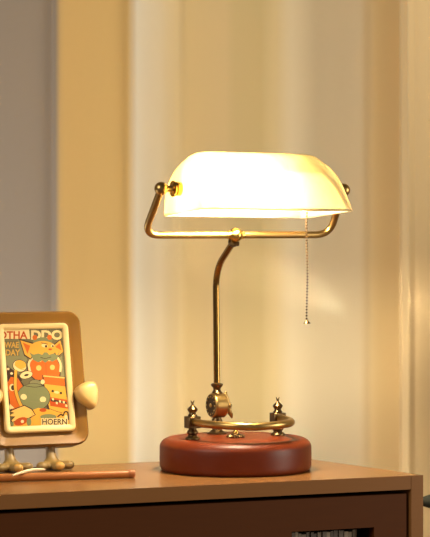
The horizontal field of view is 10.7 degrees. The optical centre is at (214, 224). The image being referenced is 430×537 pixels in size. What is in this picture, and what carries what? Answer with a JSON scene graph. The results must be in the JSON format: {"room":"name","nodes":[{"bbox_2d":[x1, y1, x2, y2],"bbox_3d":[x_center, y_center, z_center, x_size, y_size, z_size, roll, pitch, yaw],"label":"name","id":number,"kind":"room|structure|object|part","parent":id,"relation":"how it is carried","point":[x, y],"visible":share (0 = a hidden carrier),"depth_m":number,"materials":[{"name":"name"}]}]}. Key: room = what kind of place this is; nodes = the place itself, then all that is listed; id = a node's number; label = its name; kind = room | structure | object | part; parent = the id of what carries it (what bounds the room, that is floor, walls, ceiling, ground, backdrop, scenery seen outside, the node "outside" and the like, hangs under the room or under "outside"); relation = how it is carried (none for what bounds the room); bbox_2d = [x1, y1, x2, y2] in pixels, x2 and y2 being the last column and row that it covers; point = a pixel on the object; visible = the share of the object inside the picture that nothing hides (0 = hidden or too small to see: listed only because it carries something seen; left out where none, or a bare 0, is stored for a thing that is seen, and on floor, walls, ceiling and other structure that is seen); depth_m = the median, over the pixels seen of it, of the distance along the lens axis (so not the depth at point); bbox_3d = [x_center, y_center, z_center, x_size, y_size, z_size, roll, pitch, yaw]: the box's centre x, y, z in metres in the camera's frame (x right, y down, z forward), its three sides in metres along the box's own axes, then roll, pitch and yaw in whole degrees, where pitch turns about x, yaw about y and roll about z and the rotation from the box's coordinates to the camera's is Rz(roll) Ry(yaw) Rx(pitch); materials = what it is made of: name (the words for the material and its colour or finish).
{"room":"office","nodes":[
{"label":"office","id":0,"kind":"room"},
{"bbox_3d":[0.000,0.939,1.586,5.200,0.050,4.450,0,0,0],"label":"floor","id":1,"kind":"structure","parent":0,"visible":0},
{"bbox_2d":[0,459,422,536],"bbox_3d":[-0.291,0.604,2.620,1.050,0.620,0.262,0,0,-22],"label":"base cabinet","id":2,"kind":"object","parent":1,"relation":"on","point":[375,502],"visible":0.9,"depth_m":2.62,"materials":[{"name":"brown wood"}]},
{"bbox_2d":[0,311,97,472],"bbox_3d":[-0.215,0.199,2.771,0.148,0.188,0.090,0,0,-25],"label":"picture frame","id":3,"kind":"object","parent":2,"relation":"on","point":[46,398],"visible":0.98,"depth_m":2.77,"materials":[{"name":"beige plastic"}]},
{"bbox_3d":[-0.245,0.273,2.744,0.018,0.030,0.021,0,0,-25],"label":"leg","id":4,"kind":"part","parent":3,"relation":"part of","materials":[{"name":"beige plastic"}]},
{"bbox_2d":[4,329,68,426],"bbox_3d":[-0.218,0.184,2.769,0.082,0.116,0.026,0,0,-25],"label":"poster","id":5,"kind":"object","parent":3,"relation":"attached to","point":[36,361],"depth_m":2.77,"materials":[{"name":"paper"}]},
{"bbox_3d":[-0.215,0.184,2.771,0.090,0.130,0.033,0,0,-25],"label":"cream frame","id":6,"kind":"part","parent":3,"relation":"part of","materials":[{"name":"plastic"}]},
{"bbox_3d":[-0.197,0.273,2.767,0.018,0.030,0.021,0,0,-25],"label":"leg","id":7,"kind":"part","parent":3,"relation":"part of","materials":[{"name":"beige plastic"}]},
{"bbox_2d":[0,469,135,481],"bbox_3d":[-0.252,0.288,2.625,0.330,0.010,0.010,0,0,-15],"label":"wooden stick","id":8,"kind":"object","parent":2,"relation":"on","point":[130,473],"visible":1,"depth_m":2.64,"materials":[{"name":"orange wood"}]},
{"bbox_2d":[12,468,44,475],"bbox_3d":[-0.213,0.283,2.640,0.004,0.006,0.056,0,0,37],"label":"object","id":9,"kind":"object","parent":8,"relation":"on","point":[32,469],"visible":1,"depth_m":2.64,"materials":[{"name":"white"}]},
{"bbox_3d":[-0.245,0.584,2.508,1.010,0.539,0.014,0,0,-23],"label":"panel","id":10,"kind":"part","parent":2,"relation":"part of","materials":[{"name":"brown wood"}]},
{"bbox_2d":[144,151,351,476],"bbox_3d":[0.030,0.104,2.750,0.260,0.379,0.208,0,0,-27],"label":"desk lamp","id":11,"kind":"object","parent":2,"relation":"on","point":[209,183],"visible":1,"depth_m":2.69,"materials":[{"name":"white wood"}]},
{"bbox_3d":[-0.059,-0.042,2.664,0.022,0.016,0.016,0,0,-27],"label":"pivot knob","id":12,"kind":"part","parent":11,"relation":"part of","materials":[{"name":"gold metal"}]},
{"bbox_3d":[-0.027,0.241,2.735,0.018,0.028,0.018,0,0,-27],"label":"finial post","id":13,"kind":"part","parent":11,"relation":"part of","materials":[{"name":"gold metal"}]},
{"bbox_3d":[0.044,0.235,2.724,0.125,0.011,0.084,0,0,-27],"label":"pen rail","id":14,"kind":"part","parent":11,"relation":"part of","materials":[{"name":"gold metal"}]},
{"bbox_3d":[0.049,-0.049,2.715,0.197,0.073,0.124,1,-5,-27],"label":"lamp shade","id":15,"kind":"part","parent":11,"relation":"part of","materials":[{"name":"beige glass"}]},
{"bbox_3d":[0.076,0.241,2.787,0.018,0.028,0.018,0,0,-27],"label":"finial post","id":16,"kind":"part","parent":11,"relation":"part of","materials":[{"name":"gold metal"}]},
{"bbox_3d":[0.110,0.038,2.748,0.004,0.152,0.003,0,0,-27],"label":"pull chain","id":17,"kind":"part","parent":11,"relation":"part of","materials":[{"name":"metal"}]},
{"bbox_3d":[0.152,-0.042,2.772,0.022,0.016,0.016,0,0,-27],"label":"pivot knob","id":18,"kind":"part","parent":11,"relation":"part of","materials":[{"name":"gold metal"}]},
{"bbox_2d":[298,531,309,536],"bbox_3d":[0.083,0.475,2.726,0.004,0.237,0.130,0,0,-23],"label":"book","id":19,"kind":"object","parent":2,"relation":"in","point":[307,533],"visible":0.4,"depth_m":2.67,"materials":[{"name":"grey paper"}]},
{"bbox_2d":[311,531,321,536],"bbox_3d":[0.097,0.475,2.731,0.005,0.236,0.130,0,0,-23],"label":"book","id":20,"kind":"object","parent":2,"relation":"in","point":[319,534],"visible":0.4,"depth_m":2.67,"materials":[{"name":"grey paper"}]},
{"bbox_2d":[316,530,326,536],"bbox_3d":[0.103,0.475,2.732,0.005,0.237,0.130,0,0,-23],"label":"book","id":21,"kind":"object","parent":2,"relation":"in","point":[324,533],"visible":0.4,"depth_m":2.67,"materials":[{"name":"grey paper"}]},
{"bbox_2d":[332,529,337,536],"bbox_3d":[0.116,0.474,2.740,0.006,0.237,0.130,0,0,-23],"label":"book","id":22,"kind":"object","parent":2,"relation":"in","point":[335,532],"visible":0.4,"depth_m":2.68,"materials":[{"name":"grey paper"}]},
{"bbox_2d":[335,529,343,536],"bbox_3d":[0.122,0.475,2.742,0.007,0.237,0.130,0,0,-23],"label":"book","id":23,"kind":"object","parent":2,"relation":"in","point":[340,532],"visible":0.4,"depth_m":2.68,"materials":[{"name":"grey paper"}]},
{"bbox_2d":[344,528,356,536],"bbox_3d":[0.138,0.474,2.748,0.005,0.237,0.130,0,0,-23],"label":"book","id":24,"kind":"object","parent":2,"relation":"in","point":[354,531],"visible":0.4,"depth_m":2.69,"materials":[{"name":"grey paper"}]},
{"bbox_2d":[423,495,429,507],"bbox_3d":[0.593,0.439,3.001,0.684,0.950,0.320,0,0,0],"label":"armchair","id":25,"kind":"object","parent":1,"relation":"on","point":[426,499],"visible":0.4,"depth_m":2.85,"materials":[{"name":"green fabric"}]},
{"bbox_3d":[0.000,-0.337,3.761,5.200,2.500,0.100,0,0,0],"label":"wall","id":26,"kind":"structure","parent":0,"visible":0},
{"bbox_3d":[0.000,-1.457,3.514,3.450,0.050,0.435,0,0,0],"label":"curtain rod","id":27,"kind":"object","parent":26,"relation":"attached to","visible":0},
{"bbox_2d":[0,0,398,471],"bbox_3d":[0.007,-0.269,3.366,1.900,2.335,0.038,0,0,0],"label":"curtain","id":28,"kind":"object","parent":27,"relation":"hanging from","point":[102,101],"visible":0.62,"depth_m":3.36,"materials":[{"name":"fabric"}]},
{"bbox_2d":[399,0,429,536],"bbox_3d":[0.489,-0.269,3.266,0.456,2.335,0.028,0,0,-1],"label":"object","id":29,"kind":"object","parent":27,"relation":"hanging from","point":[414,15],"visible":0.87,"depth_m":3.26,"materials":[{"name":"beige fabric"}]}
]}

